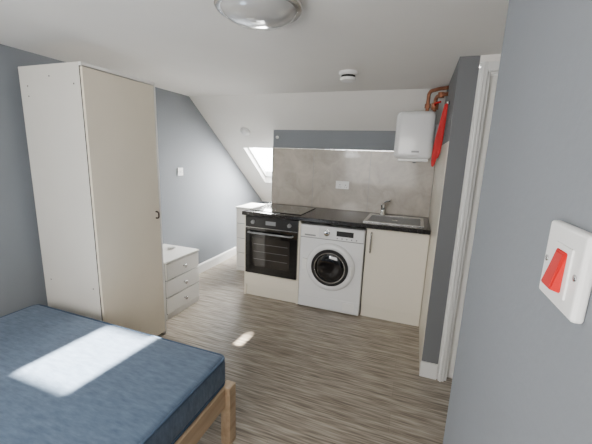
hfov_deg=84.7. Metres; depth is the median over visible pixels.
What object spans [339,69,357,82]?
smoke detector
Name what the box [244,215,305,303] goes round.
base cabinet
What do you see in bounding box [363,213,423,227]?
sink
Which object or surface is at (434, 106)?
copper pipework
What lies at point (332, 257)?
washing machine
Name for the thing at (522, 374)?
wall
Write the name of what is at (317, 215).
countertop
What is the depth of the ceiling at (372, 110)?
3.45 m
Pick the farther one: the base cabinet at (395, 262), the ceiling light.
the base cabinet at (395, 262)
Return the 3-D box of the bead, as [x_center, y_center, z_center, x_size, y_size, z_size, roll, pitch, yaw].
[1.035,0.099,2.049,0.010,2.060,0.009,6,12,19]
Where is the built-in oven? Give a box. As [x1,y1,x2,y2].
[245,215,298,279]
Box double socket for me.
[336,181,348,188]
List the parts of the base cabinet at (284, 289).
drawer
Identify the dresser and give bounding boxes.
[236,203,264,270]
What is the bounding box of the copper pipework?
[424,86,448,111]
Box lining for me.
[419,141,448,371]
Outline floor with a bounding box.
[158,255,451,443]
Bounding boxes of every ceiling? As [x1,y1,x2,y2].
[0,0,508,95]
[189,89,446,201]
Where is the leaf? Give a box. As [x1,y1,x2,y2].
[447,75,497,377]
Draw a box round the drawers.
[163,244,198,319]
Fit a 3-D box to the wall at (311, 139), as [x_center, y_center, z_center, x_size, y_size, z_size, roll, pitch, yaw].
[0.558,-0.117,3.707,1.777,1.784,0.100,6,12,19]
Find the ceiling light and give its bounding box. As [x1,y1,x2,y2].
[214,0,302,30]
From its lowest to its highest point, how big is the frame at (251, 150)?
0.580 m
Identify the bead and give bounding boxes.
[439,61,485,381]
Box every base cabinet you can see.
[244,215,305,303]
[360,228,429,326]
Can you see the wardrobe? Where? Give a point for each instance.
(92, 139)
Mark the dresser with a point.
(240, 219)
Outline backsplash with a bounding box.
[271,147,434,216]
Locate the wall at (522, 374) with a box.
[421,0,591,443]
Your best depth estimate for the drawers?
3.06 m
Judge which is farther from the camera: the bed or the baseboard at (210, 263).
the baseboard at (210, 263)
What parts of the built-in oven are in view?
door handle, control panel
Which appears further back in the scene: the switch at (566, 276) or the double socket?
the double socket
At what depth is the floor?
2.33 m
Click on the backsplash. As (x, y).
(307, 177)
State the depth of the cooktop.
3.49 m
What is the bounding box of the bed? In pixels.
[0,304,235,443]
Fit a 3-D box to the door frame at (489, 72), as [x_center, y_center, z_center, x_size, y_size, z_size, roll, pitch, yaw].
[1.067,0.100,2.112,0.063,2.035,0.093,6,12,19]
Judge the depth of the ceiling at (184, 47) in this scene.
1.76 m
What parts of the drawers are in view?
drawer, drawer, drawer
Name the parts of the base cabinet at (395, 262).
handle, door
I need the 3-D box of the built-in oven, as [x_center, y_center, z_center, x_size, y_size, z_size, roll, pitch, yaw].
[-0.178,0.220,3.538,0.578,0.611,0.579,6,12,19]
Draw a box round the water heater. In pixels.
[394,111,438,162]
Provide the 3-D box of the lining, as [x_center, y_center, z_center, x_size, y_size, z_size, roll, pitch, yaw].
[1.141,0.180,2.772,0.003,1.620,1.324,6,12,19]
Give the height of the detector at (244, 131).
0.090 m
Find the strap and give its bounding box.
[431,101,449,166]
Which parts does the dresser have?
drawer, drawer, drawer, drawer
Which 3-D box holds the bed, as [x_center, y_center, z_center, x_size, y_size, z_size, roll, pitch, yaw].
[-1.346,1.012,1.043,1.480,0.505,1.955,6,12,19]
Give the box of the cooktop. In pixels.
[250,204,314,214]
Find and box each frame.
[248,148,265,176]
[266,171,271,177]
[436,68,490,380]
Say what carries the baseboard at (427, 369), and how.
attached to the wall at (522, 374)
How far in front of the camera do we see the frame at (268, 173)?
4.92 m
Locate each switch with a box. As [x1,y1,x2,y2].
[177,168,182,175]
[539,220,591,323]
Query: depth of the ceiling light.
1.24 m
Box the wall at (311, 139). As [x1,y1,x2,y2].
[273,130,434,217]
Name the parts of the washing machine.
detergent drawer, kick panel, door glass, control panel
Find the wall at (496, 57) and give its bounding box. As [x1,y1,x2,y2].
[479,54,500,66]
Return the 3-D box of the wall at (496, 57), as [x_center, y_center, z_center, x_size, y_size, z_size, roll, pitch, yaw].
[1.471,-0.901,1.772,0.844,0.040,0.100,6,12,19]
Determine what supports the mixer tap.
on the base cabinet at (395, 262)
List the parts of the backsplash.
edge trim, panel, trim, panel, panel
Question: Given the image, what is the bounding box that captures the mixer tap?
[379,200,390,214]
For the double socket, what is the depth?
3.59 m
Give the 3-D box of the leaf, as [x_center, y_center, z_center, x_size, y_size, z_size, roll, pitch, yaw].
[1.441,0.152,1.997,0.715,1.994,0.040,6,12,19]
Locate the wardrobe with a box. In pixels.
[18,61,166,335]
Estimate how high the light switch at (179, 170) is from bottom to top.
0.086 m
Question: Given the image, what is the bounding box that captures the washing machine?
[298,222,366,315]
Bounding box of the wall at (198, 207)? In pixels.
[0,44,262,316]
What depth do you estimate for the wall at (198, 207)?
3.35 m
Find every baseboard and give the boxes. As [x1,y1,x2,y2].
[197,247,235,273]
[419,361,437,379]
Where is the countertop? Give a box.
[242,203,430,234]
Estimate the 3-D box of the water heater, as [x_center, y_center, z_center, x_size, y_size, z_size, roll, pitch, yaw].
[1.066,-0.731,2.839,0.372,0.430,0.292,6,12,19]
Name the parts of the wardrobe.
door rail, door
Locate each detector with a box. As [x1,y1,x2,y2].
[240,128,249,135]
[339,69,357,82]

